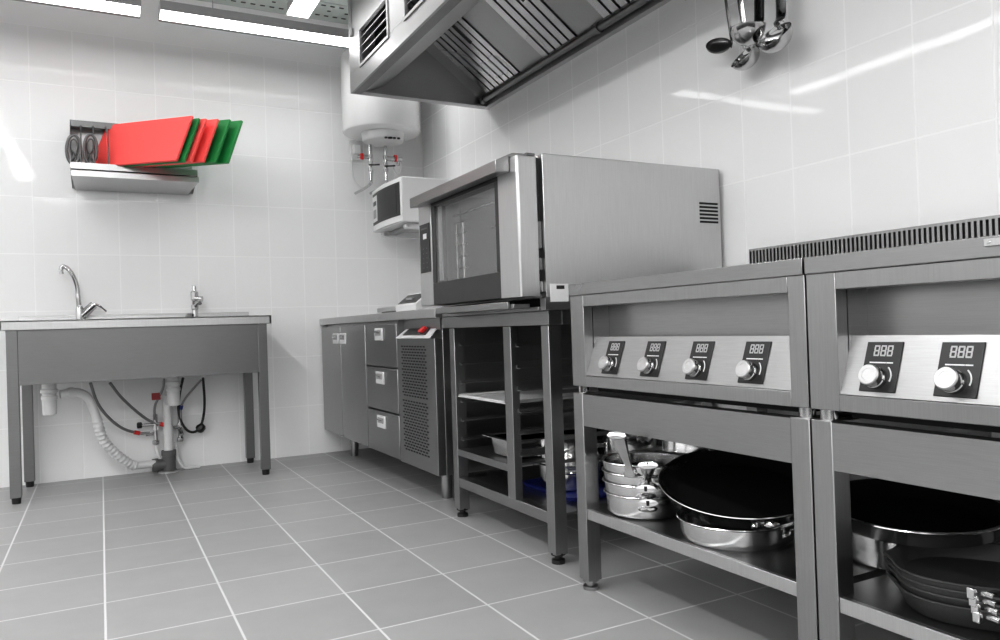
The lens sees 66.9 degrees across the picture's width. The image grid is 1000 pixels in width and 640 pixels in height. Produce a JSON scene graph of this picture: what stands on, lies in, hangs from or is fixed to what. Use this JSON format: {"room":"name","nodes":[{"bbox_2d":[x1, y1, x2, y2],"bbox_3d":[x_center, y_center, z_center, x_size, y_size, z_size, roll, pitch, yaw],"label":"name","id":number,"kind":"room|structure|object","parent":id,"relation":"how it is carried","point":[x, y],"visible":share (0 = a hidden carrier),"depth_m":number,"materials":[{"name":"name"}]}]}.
{"room":"commercial kitchen","nodes":[
{"label":"commercial kitchen","id":0,"kind":"room"},
{"bbox_2d":[0,0,422,487],"bbox_3d":[-2.773,-0.698,3.845,5.320,3.280,0.120,-2,-1,-28],"label":"wall","id":1,"kind":"structure","parent":0,"point":[280,230],"depth_m":4.31,"materials":[{"name":"white tile"}]},
{"bbox_2d":[18,312,248,320],"bbox_3d":[-1.975,-0.016,4.156,1.141,0.034,0.020,-2,-1,-28],"label":"backsplash","id":2,"kind":"structure","parent":1,"relation":"attached to","point":[65,317],"depth_m":4.12,"materials":[{"name":"metal"}]},
{"bbox_2d":[70,120,198,194],"bbox_3d":[-1.962,-0.884,4.066,0.606,0.358,0.255,-2,-1,-28],"label":"rack","id":3,"kind":"object","parent":1,"relation":"attached to","point":[93,176],"visible":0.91,"depth_m":4.00,"materials":[{"name":"metal"}]},
{"bbox_2d":[65,134,81,163],"bbox_3d":[-2.168,-0.864,3.845,0.077,0.159,0.058,-2,-1,-28],"label":"lid","id":4,"kind":"object","parent":3,"relation":"on","point":[73,143],"visible":0.99,"depth_m":3.84,"materials":[{"name":"grey metal"}]},
{"bbox_2d":[82,133,98,162],"bbox_3d":[-2.101,-0.873,3.881,0.074,0.163,0.058,-2,-1,-28],"label":"serving tongs","id":5,"kind":"object","parent":3,"relation":"in","point":[90,141],"visible":0.99,"depth_m":3.88,"materials":[{"name":"grey metal"}]},
{"bbox_2d":[70,162,197,176],"bbox_3d":[-1.962,-0.787,4.066,0.600,0.033,0.251,-2,-1,-28],"label":"shelf","id":6,"kind":"object","parent":3,"relation":"attached to","point":[75,167],"depth_m":3.94,"materials":[{"name":"metal"}]},
{"bbox_2d":[71,170,198,194],"bbox_3d":[-1.954,-0.734,4.061,0.604,0.058,0.245,-2,-1,-28],"label":"drip tray","id":7,"kind":"object","parent":3,"relation":"on","point":[135,181],"depth_m":4.02,"materials":[{"name":"metal"}]},
{"bbox_2d":[95,116,193,165],"bbox_3d":[-1.857,-0.918,3.908,0.633,0.283,0.107,-2,-1,24],"label":"cutting board","id":8,"kind":"object","parent":3,"relation":"in","point":[160,140],"visible":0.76,"depth_m":3.88,"materials":[{"name":"red plastic"}]},
{"bbox_2d":[124,118,199,166],"bbox_3d":[-1.828,-0.912,3.924,0.633,0.278,0.105,-2,-1,24],"label":"cutting board","id":9,"kind":"object","parent":3,"relation":"in","point":[195,122],"visible":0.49,"depth_m":3.80,"materials":[{"name":"green plastic"}]},
{"bbox_2d":[135,118,206,166],"bbox_3d":[-1.798,-0.916,3.941,0.633,0.276,0.104,-2,-1,24],"label":"cutting board","id":10,"kind":"object","parent":3,"relation":"in","point":[202,123],"visible":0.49,"depth_m":3.81,"materials":[{"name":"red plastic"}]},
{"bbox_2d":[144,119,218,166],"bbox_3d":[-1.749,-0.921,3.969,0.633,0.277,0.104,-2,-1,24],"label":"cutting board","id":11,"kind":"object","parent":3,"relation":"in","point":[205,142],"visible":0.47,"depth_m":3.85,"materials":[{"name":"red plastic"}]},
{"bbox_2d":[154,119,230,166],"bbox_3d":[-1.698,-0.925,3.998,0.633,0.279,0.105,-2,-1,24],"label":"cutting board","id":12,"kind":"object","parent":3,"relation":"in","point":[222,128],"visible":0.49,"depth_m":3.88,"materials":[{"name":"green plastic"}]},
{"bbox_2d":[162,120,242,167],"bbox_3d":[-1.646,-0.928,4.028,0.633,0.278,0.105,-2,-1,24],"label":"cutting board","id":13,"kind":"object","parent":3,"relation":"in","point":[234,129],"visible":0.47,"depth_m":3.91,"materials":[{"name":"green plastic"}]},
{"bbox_2d":[137,414,159,444],"bbox_3d":[-1.931,0.602,4.148,0.110,0.165,0.072,-2,-1,-28],"label":"angle valve","id":14,"kind":"object","parent":1,"relation":"attached to","point":[154,433],"visible":1,"depth_m":4.14,"materials":[{"name":"silver metal"}]},
{"bbox_2d":[89,382,149,434],"bbox_3d":[-2.023,0.473,4.015,0.052,0.309,0.321,-2,-1,35],"label":"supply hose","id":15,"kind":"object","parent":14,"relation":"attached to","point":[106,415],"visible":0.99,"depth_m":3.98,"materials":[{"name":"grey metal"}]},
{"bbox_2d":[154,445,161,458],"bbox_3d":[-1.868,0.742,4.150,0.056,0.120,0.018,-2,-1,-28],"label":"supply pipe","id":16,"kind":"object","parent":14,"relation":"attached to","point":[155,446],"visible":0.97,"depth_m":4.14,"materials":[{"name":"white plastic"}]},
{"bbox_2d":[152,379,164,419],"bbox_3d":[-1.862,0.433,4.107,0.105,0.229,0.047,-2,-1,26],"label":"supply hose","id":17,"kind":"object","parent":14,"relation":"attached to","point":[155,396],"visible":1,"depth_m":4.11,"materials":[{"name":"grey metal"}]},
{"bbox_2d":[174,412,183,441],"bbox_3d":[-1.788,0.592,4.209,0.050,0.165,0.098,-2,-1,-28],"label":"angle valve","id":18,"kind":"object","parent":1,"relation":"attached to","point":[180,437],"visible":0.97,"depth_m":4.20,"materials":[{"name":"silver metal"}]},
{"bbox_2d":[109,382,178,428],"bbox_3d":[-1.925,0.463,4.077,0.071,0.285,0.372,-2,-1,39],"label":"supply hose","id":19,"kind":"object","parent":18,"relation":"attached to","point":[121,397],"visible":1,"depth_m":4.05,"materials":[{"name":"grey metal"}]},
{"bbox_2d":[180,379,201,418],"bbox_3d":[-1.716,0.442,4.197,0.142,0.224,0.021,-2,0,9],"label":"supply hose","id":20,"kind":"object","parent":18,"relation":"attached to","point":[200,380],"visible":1,"depth_m":4.20,"materials":[{"name":"grey plastic"}]},
{"bbox_2d":[349,140,362,160],"bbox_3d":[-0.899,-1.065,4.748,0.080,0.125,0.050,-2,-1,-28],"label":"wall socket","id":21,"kind":"object","parent":1,"relation":"attached to","point":[356,147],"visible":0.82,"depth_m":4.74,"materials":[{"name":"white plastic"}]},
{"bbox_2d":[340,49,419,194],"bbox_3d":[-0.725,-1.220,4.599,0.466,0.848,0.483,-2,-1,-28],"label":"water heater","id":22,"kind":"object","parent":1,"relation":"attached to","point":[371,120],"visible":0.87,"depth_m":4.45,"materials":[{"name":"white metal"}]},
{"bbox_2d":[0,448,912,639],"bbox_3d":[-0.995,0.817,0.436,5.200,0.080,7.500,-2,-1,-28],"label":"floor","id":23,"kind":"structure","parent":0,"point":[338,545],"depth_m":2.37,"materials":[{"name":"grey tile"}]},
{"bbox_2d":[0,312,270,503],"bbox_3d":[-1.847,0.397,3.931,1.206,0.872,0.520,-2,-1,-28],"label":"sink","id":24,"kind":"object","parent":23,"relation":"on","point":[65,348],"visible":1,"depth_m":3.73,"materials":[{"name":"metal"}]},
{"bbox_2d":[40,384,57,415],"bbox_3d":[-2.210,0.378,3.708,0.076,0.180,0.076,-2,-1,-28],"label":"trap","id":25,"kind":"object","parent":24,"relation":"attached to","point":[49,397],"visible":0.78,"depth_m":3.68,"materials":[{"name":"white plastic"}]},
{"bbox_2d":[59,264,106,318],"bbox_3d":[-2.190,-0.142,3.975,0.216,0.298,0.052,-2,-1,-28],"label":"kitchen faucet","id":26,"kind":"object","parent":24,"relation":"on","point":[81,313],"visible":0.91,"depth_m":3.95,"materials":[{"name":"silver metal"}]},
{"bbox_2d":[0,315,270,330],"bbox_3d":[-1.857,0.017,3.930,1.206,0.044,0.512,-2,-1,-28],"label":"countertop","id":27,"kind":"structure","parent":24,"relation":"on","point":[257,319],"depth_m":3.67,"materials":[{"name":"metal"}]},
{"bbox_2d":[165,377,180,405],"bbox_3d":[-1.755,0.368,4.061,0.076,0.186,0.076,-2,-1,-28],"label":"trap","id":28,"kind":"object","parent":24,"relation":"attached to","point":[173,389],"visible":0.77,"depth_m":4.03,"materials":[{"name":"white plastic"}]},
{"bbox_2d":[177,377,205,432],"bbox_3d":[-1.709,0.473,4.196,0.146,0.322,0.132,-2,-1,-28],"label":"power cord","id":29,"kind":"object","parent":24,"relation":"hanging from","point":[201,427],"visible":0.93,"depth_m":4.21,"materials":[{"name":"black plastic"}]},
{"bbox_2d":[187,285,202,316],"bbox_3d":[-1.686,-0.102,4.190,0.086,0.188,0.137,-2,-1,-28],"label":"kitchen faucet","id":30,"kind":"object","parent":24,"relation":"on","point":[197,300],"visible":0.86,"depth_m":4.21,"materials":[{"name":"silver metal"}]},
{"bbox_2d":[152,395,180,473],"bbox_3d":[-1.839,0.625,4.157,0.143,0.420,0.116,-2,-1,-28],"label":"drain pipe","id":31,"kind":"object","parent":23,"relation":"on","point":[167,464],"visible":0.98,"depth_m":4.14,"materials":[{"name":"grey plastic"}]},
{"bbox_2d":[59,387,155,469],"bbox_3d":[-2.026,0.570,3.929,0.075,0.474,0.499,-2,-1,32],"label":"hose","id":32,"kind":"object","parent":31,"relation":"attached to","point":[99,429],"visible":1,"depth_m":3.87,"materials":[{"name":"white plastic"}]},
{"bbox_2d":[174,442,199,468],"bbox_3d":[-1.743,0.753,4.216,0.131,0.158,0.018,-2,-1,-28],"label":"supply pipe","id":33,"kind":"object","parent":23,"relation":"on","point":[180,463],"visible":1,"depth_m":4.19,"materials":[{"name":"white plastic"}]},
{"bbox_2d":[320,308,573,498],"bbox_3d":[-0.363,0.374,3.994,0.725,0.821,1.811,-2,-1,-28],"label":"cabinet","id":34,"kind":"object","parent":23,"relation":"on","point":[387,376],"depth_m":3.33,"materials":[{"name":"metal"}]},
{"bbox_2d":[320,308,455,324],"bbox_3d":[-0.369,-0.017,4.000,0.711,0.038,1.811,-2,-1,-28],"label":"countertop","id":35,"kind":"structure","parent":34,"relation":"on","point":[423,313],"depth_m":3.56,"materials":[{"name":"metal"}]},
{"bbox_2d":[377,293,443,312],"bbox_3d":[-0.372,-0.081,3.676,0.305,0.084,0.559,-2,-1,-28],"label":"kitchen scale","id":36,"kind":"object","parent":34,"relation":"on","point":[412,301],"visible":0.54,"depth_m":3.47,"materials":[{"name":"plastic"}]},
{"bbox_2d":[418,326,426,332],"bbox_3d":[-0.327,0.041,3.189,0.030,0.028,0.040,-2,-1,-28],"label":"switch","id":37,"kind":"object","parent":34,"relation":"attached to","point":[423,329],"depth_m":3.17,"materials":[{"name":"red plastic"}]},
{"bbox_2d":[442,310,711,564],"bbox_3d":[0.263,0.363,2.824,0.662,0.783,0.812,-2,-1,-28],"label":"stand","id":38,"kind":"object","parent":23,"relation":"on","point":[505,486],"visible":0.52,"depth_m":2.56,"materials":[{"name":"metal"}]},
{"bbox_2d":[458,387,595,403],"bbox_3d":[0.194,0.281,2.906,0.603,0.010,0.396,-2,-1,-28],"label":"baking tray","id":39,"kind":"object","parent":38,"relation":"on","point":[531,395],"visible":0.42,"depth_m":2.86,"materials":[{"name":"silver metal"}]},
{"bbox_2d":[458,445,602,470],"bbox_3d":[0.218,0.501,2.902,0.636,0.025,0.425,-2,-1,-28],"label":"shelf","id":40,"kind":"object","parent":38,"relation":"attached to","point":[482,454],"depth_m":2.76,"materials":[{"name":"metal"}]},
{"bbox_2d":[469,465,606,514],"bbox_3d":[0.301,0.601,2.812,0.617,0.006,0.746,-2,-1,-28],"label":"shelf","id":41,"kind":"object","parent":38,"relation":"attached to","point":[498,479],"depth_m":2.79,"materials":[{"name":"metal"}]},
{"bbox_2d":[482,428,603,458],"bbox_3d":[0.234,0.451,2.843,0.564,0.071,0.242,-2,-1,-28],"label":"pan","id":42,"kind":"object","parent":38,"relation":"on","point":[499,440],"visible":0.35,"depth_m":2.72,"materials":[{"name":"metal"}]},
{"bbox_2d":[523,478,605,501],"bbox_3d":[0.352,0.586,2.716,0.457,0.016,0.355,-2,-1,-28],"label":"serving tray","id":43,"kind":"object","parent":38,"relation":"on","point":[532,483],"visible":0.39,"depth_m":2.64,"materials":[{"name":"blue plastic"}]},
{"bbox_2d":[538,461,602,491],"bbox_3d":[0.255,0.548,2.713,0.244,0.090,0.280,-2,-1,-28],"label":"stock pot","id":44,"kind":"object","parent":43,"relation":"on","point":[570,471],"visible":0.29,"depth_m":2.64,"materials":[{"name":"metal"}]},
{"bbox_2d":[540,434,601,465],"bbox_3d":[0.251,0.458,2.715,0.232,0.089,0.232,-2,-1,-28],"label":"stock pot","id":45,"kind":"object","parent":44,"relation":"on","point":[569,444],"visible":0.14,"depth_m":2.62,"materials":[{"name":"metal"}]},
{"bbox_3d":[0.466,0.535,2.690,0.224,0.102,0.256,-2,-1,-28],"label":"stock pot","id":46,"kind":"object","parent":43,"relation":"on","visible":0},
{"bbox_2d":[601,430,657,453],"bbox_3d":[0.463,0.441,2.690,0.221,0.086,0.253,-2,-1,-28],"label":"stock pot","id":47,"kind":"object","parent":46,"relation":"on","point":[634,442],"visible":0.2,"depth_m":2.61,"materials":[{"name":"metal"}]},
{"bbox_2d":[410,153,721,316],"bbox_3d":[0.203,-0.266,2.737,0.842,0.476,0.787,-2,-1,-28],"label":"oven","id":48,"kind":"object","parent":38,"relation":"on","point":[511,233],"visible":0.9,"depth_m":2.41,"materials":[{"name":"metal"}]},
{"bbox_2d":[574,386,999,639],"bbox_3d":[0.713,0.449,1.933,0.706,0.567,0.801,-2,-1,-28],"label":"stand","id":49,"kind":"object","parent":23,"relation":"on","point":[791,569],"visible":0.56,"depth_m":1.66,"materials":[{"name":"metal"}]},
{"bbox_2d":[603,487,679,519],"bbox_3d":[0.398,0.485,2.039,0.228,0.062,0.239,-2,-1,-28],"label":"saucepan","id":50,"kind":"object","parent":49,"relation":"on","point":[646,509],"visible":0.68,"depth_m":1.95,"materials":[{"name":"metal"}]},
{"bbox_2d":[602,476,669,501],"bbox_3d":[0.397,0.445,2.038,0.234,0.058,0.246,-2,-1,-28],"label":"saucepan","id":51,"kind":"object","parent":50,"relation":"on","point":[643,492],"visible":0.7,"depth_m":1.94,"materials":[{"name":"metal"}]},
{"bbox_2d":[601,461,659,486],"bbox_3d":[0.398,0.398,2.021,0.248,0.098,0.282,-2,-1,-28],"label":"saucepan","id":52,"kind":"object","parent":51,"relation":"on","point":[647,468],"visible":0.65,"depth_m":1.93,"materials":[{"name":"metal"}]},
{"bbox_2d":[600,431,688,477],"bbox_3d":[0.363,0.347,2.021,0.308,0.147,0.255,-2,-1,-28],"label":"saucepan","id":53,"kind":"object","parent":52,"relation":"on","point":[625,462],"visible":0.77,"depth_m":1.98,"materials":[{"name":"metal"}]},
{"bbox_2d":[600,451,688,475],"bbox_3d":[0.392,0.396,2.044,0.238,0.048,0.238,-2,-1,-28],"label":"pot","id":54,"kind":"object","parent":53,"relation":"on","point":[613,463],"depth_m":2.11,"materials":[{"name":"metal"}]},
{"bbox_2d":[676,510,794,551],"bbox_3d":[0.554,0.481,1.770,0.273,0.056,0.272,-2,0,5],"label":"saute pan","id":55,"kind":"object","parent":49,"relation":"on","point":[699,532],"visible":0.68,"depth_m":1.66,"materials":[{"name":"metal"}]},
{"bbox_2d":[658,449,793,528],"bbox_3d":[0.598,0.402,1.813,0.382,0.123,0.439,-2,-1,-31],"label":"frying pan","id":56,"kind":"object","parent":55,"relation":"on","point":[719,487],"visible":0.78,"depth_m":1.86,"materials":[{"name":"black non-stick coated metal"},{"name":"polished steel"}]},
{"bbox_2d":[569,215,999,411],"bbox_3d":[0.689,-0.021,1.932,0.724,0.408,0.800,-2,-1,-28],"label":"stove","id":57,"kind":"object","parent":49,"relation":"on","point":[737,335],"visible":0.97,"depth_m":1.75,"materials":[{"name":"metal"}]},
{"bbox_2d":[569,258,806,295],"bbox_3d":[0.692,-0.101,1.937,0.709,0.032,0.799,-2,-1,-28],"label":"countertop","id":58,"kind":"structure","parent":57,"relation":"on","point":[788,267],"depth_m":1.66,"materials":[{"name":"metal"}]},
{"bbox_2d":[592,503,999,582],"bbox_3d":[0.722,0.518,1.936,0.689,0.028,0.776,-2,-1,-28],"label":"shelf","id":59,"kind":"object","parent":49,"relation":"attached to","point":[778,565],"depth_m":1.66,"materials":[{"name":"metal"}]},
{"bbox_2d":[852,532,895,570],"bbox_3d":[0.834,0.455,1.580,0.236,0.086,0.236,-2,-1,-28],"label":"stock pot","id":60,"kind":"object","parent":49,"relation":"on","point":[868,552],"visible":0.12,"depth_m":1.52,"materials":[{"name":"metal"}]},
{"bbox_2d":[850,478,999,548],"bbox_3d":[0.856,0.384,1.444,0.343,0.065,0.505,-2,-1,-20],"label":"frying pan","id":61,"kind":"object","parent":60,"relation":"on","point":[887,511],"visible":0.69,"depth_m":1.53,"materials":[{"name":"metal"}]},
{"bbox_3d":[0.575,0.438,2.155,0.202,0.145,0.254,-2,-1,-28],"label":"saucepan","id":62,"kind":"object","parent":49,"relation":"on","visible":0},
{"bbox_2d":[662,440,709,453],"bbox_3d":[0.590,0.342,2.106,0.188,0.073,0.347,-2,-1,-23],"label":"saucepan","id":63,"kind":"object","parent":62,"relation":"on","point":[668,446],"visible":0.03,"depth_m":2.11,"materials":[{"name":"metal"}]},
{"bbox_2d":[811,409,999,639],"bbox_3d":[1.088,0.431,1.222,0.706,0.567,0.801,-2,-1,-28],"label":"stand","id":64,"kind":"object","parent":23,"relation":"on","point":[913,454],"visible":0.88,"depth_m":1.33,"materials":[{"name":"metal"}]},
{"bbox_2d":[804,235,999,432],"bbox_3d":[1.064,-0.039,1.221,0.724,0.408,0.800,-2,-1,-28],"label":"stove","id":65,"kind":"object","parent":64,"relation":"on","point":[910,334],"visible":1,"depth_m":1.27,"materials":[{"name":"metal"}]},
{"bbox_2d":[804,235,999,273],"bbox_3d":[1.068,-0.119,1.226,0.709,0.032,0.799,-2,-1,-28],"label":"countertop","id":66,"kind":"structure","parent":65,"relation":"on","point":[968,248],"depth_m":1.24,"materials":[{"name":"metal"}]},
{"bbox_2d":[845,542,999,639],"bbox_3d":[1.097,0.500,1.225,0.689,0.028,0.776,-2,-1,-28],"label":"shelf","id":67,"kind":"object","parent":64,"relation":"attached to","point":[877,601],"depth_m":1.30,"materials":[{"name":"metal"}]},
{"bbox_2d":[886,570,999,632],"bbox_3d":[0.869,0.475,1.283,0.304,0.039,0.372,-1,-1,-43],"label":"pan","id":68,"kind":"object","parent":64,"relation":"on","point":[950,614],"visible":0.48,"depth_m":1.22,"materials":[{"name":"grey metal"}]},
{"bbox_2d":[887,565,999,616],"bbox_3d":[0.867,0.462,1.281,0.296,0.039,0.368,-1,-1,-43],"label":"pan","id":69,"kind":"object","parent":68,"relation":"on","point":[958,602],"visible":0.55,"depth_m":1.23,"materials":[{"name":"grey metal"}]},
{"bbox_2d":[885,558,999,609],"bbox_3d":[0.863,0.450,1.281,0.296,0.039,0.368,-1,-1,-43],"label":"pan","id":70,"kind":"object","parent":69,"relation":"on","point":[936,590],"visible":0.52,"depth_m":1.22,"materials":[{"name":"grey metal"}]},
{"bbox_2d":[883,543,999,601],"bbox_3d":[0.860,0.438,1.280,0.296,0.039,0.368,-1,-1,-43],"label":"pan","id":71,"kind":"object","parent":70,"relation":"on","point":[975,570],"visible":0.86,"depth_m":1.38,"materials":[{"name":"grey metal"}]},
{"bbox_2d":[421,0,999,479],"bbox_3d":[1.303,-0.850,1.692,0.120,3.280,7.500,-2,-1,-28],"label":"wall","id":72,"kind":"structure","parent":0,"point":[874,115],"depth_m":2.33,"materials":[{"name":"white tile"}]},
{"bbox_2d":[381,223,418,237],"bbox_3d":[-0.457,-0.515,4.498,0.385,0.054,0.500,-2,-1,-28],"label":"bracket","id":73,"kind":"object","parent":72,"relation":"attached to","point":[403,232],"visible":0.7,"depth_m":4.55,"materials":[{"name":"white metal"}]},
{"bbox_2d":[372,176,451,232],"bbox_3d":[-0.504,-0.669,4.480,0.398,0.252,0.510,-2,-1,-28],"label":"microwave","id":74,"kind":"object","parent":73,"relation":"on","point":[392,210],"visible":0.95,"depth_m":4.25,"materials":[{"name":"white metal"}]},
{"bbox_2d":[348,0,670,109],"bbox_3d":[0.219,-1.809,2.725,0.782,1.274,2.795,-2,-1,-28],"label":"extractor hood","id":75,"kind":"object","parent":72,"relation":"attached to","point":[478,54],"visible":1,"depth_m":3.50,"materials":[{"name":"metal"}]},
{"bbox_2d":[358,0,388,67],"bbox_3d":[-0.565,-1.309,3.454,0.040,0.188,0.412,-2,-1,-28],"label":"grille","id":76,"kind":"object","parent":75,"relation":"attached to","point":[378,6],"depth_m":3.46,"materials":[{"name":"metal"}]},
{"bbox_2d":[403,0,424,20],"bbox_3d":[-0.285,-1.322,2.924,0.040,0.188,0.412,-2,-1,-28],"label":"grille","id":77,"kind":"object","parent":75,"relation":"attached to","point":[407,15],"depth_m":3.03,"materials":[{"name":"metal"}]},
{"bbox_3d":[0.813,-1.138,2.402,0.068,0.016,0.600,-2,-1,-28],"label":"utensil rail","id":78,"kind":"object","parent":72,"relation":"attached to","visible":0},
{"bbox_2d":[706,0,732,53],"bbox_3d":[0.720,-1.012,2.501,0.082,0.273,0.059,-2,0,-1],"label":"ladle","id":79,"kind":"object","parent":78,"relation":"hanging from","point":[717,45],"visible":0.96,"depth_m":2.51,"materials":[{"name":"metal"}]},
{"bbox_2d":[706,38,730,53],"bbox_3d":[0.722,-0.908,2.499,0.070,0.066,0.070,-2,-1,-28],"label":"bowl","id":80,"kind":"object","parent":79,"relation":"on","point":[717,45],"depth_m":2.52,"materials":[{"name":"metal"}]},
{"bbox_2d":[731,0,759,70],"bbox_3d":[0.776,-0.973,2.406,0.084,0.358,0.101,-2,-1,-28],"label":"ladle","id":81,"kind":"object","parent":78,"relation":"hanging from","point":[750,55],"visible":0.87,"depth_m":2.41,"materials":[{"name":"metal"}]},
{"bbox_2d":[731,44,759,70],"bbox_3d":[0.780,-0.837,2.405,0.084,0.086,0.101,-2,-1,-28],"label":"bowl","id":82,"kind":"object","parent":81,"relation":"on","point":[750,55],"depth_m":2.38,"materials":[{"name":"metal"}]},
{"bbox_2d":[729,0,765,45],"bbox_3d":[0.767,-0.993,2.301,0.156,0.321,0.108,-2,-1,-28],"label":"ladle","id":83,"kind":"object","parent":78,"relation":"hanging from","point":[750,33],"visible":1,"depth_m":2.27,"materials":[{"name":"metal"}]},
{"bbox_2d":[756,0,792,52],"bbox_3d":[0.811,-0.975,2.249,0.103,0.361,0.103,-2,0,13],"label":"ladle","id":84,"kind":"object","parent":78,"relation":"hanging from","point":[779,37],"visible":1,"depth_m":2.26,"materials":[{"name":"metal"}]},
{"bbox_2d":[756,22,792,52],"bbox_3d":[0.818,-0.841,2.249,0.093,0.093,0.112,-2,-1,-28],"label":"bowl","id":85,"kind":"object","parent":84,"relation":"on","point":[776,39],"depth_m":2.25,"materials":[{"name":"metal"}]},
{"bbox_3d":[-1.078,-2.471,0.544,5.320,0.100,7.620,-2,-1,-28],"label":"ceiling","id":86,"kind":"structure","parent":0,"visible":0},
{"bbox_2d":[14,0,140,18],"bbox_3d":[-2.426,-1.920,3.390,1.450,0.866,0.135,-2,-1,-28],"label":"lamp","id":87,"kind":"object","parent":86,"relation":"hanging from","point":[126,8],"visible":1,"depth_m":3.63,"materials":[{"name":"white plastic"}]},
{"bbox_2d":[158,0,348,48],"bbox_3d":[-1.067,-1.959,4.108,1.455,0.866,0.135,-2,-1,-28],"label":"lamp","id":88,"kind":"object","parent":86,"relation":"hanging from","point":[169,11],"visible":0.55,"depth_m":3.93,"materials":[{"name":"white plastic"}]},
{"bbox_2d":[198,0,347,24],"bbox_3d":[-1.489,-2.077,4.157,2.350,0.602,0.250,-2,-1,-28],"label":"cable tray","id":89,"kind":"object","parent":86,"relation":"hanging from","point":[336,11],"visible":0.33,"depth_m":4.32,"materials":[{"name":"grey metal"}]},
{"bbox_2d":[287,0,318,17],"bbox_3d":[-0.535,-1.987,2.871,0.104,0.866,2.150,-2,-1,-28],"label":"lamp","id":90,"kind":"object","parent":86,"relation":"hanging from","point":[298,8],"visible":1,"depth_m":3.72,"materials":[{"name":"white plastic"}]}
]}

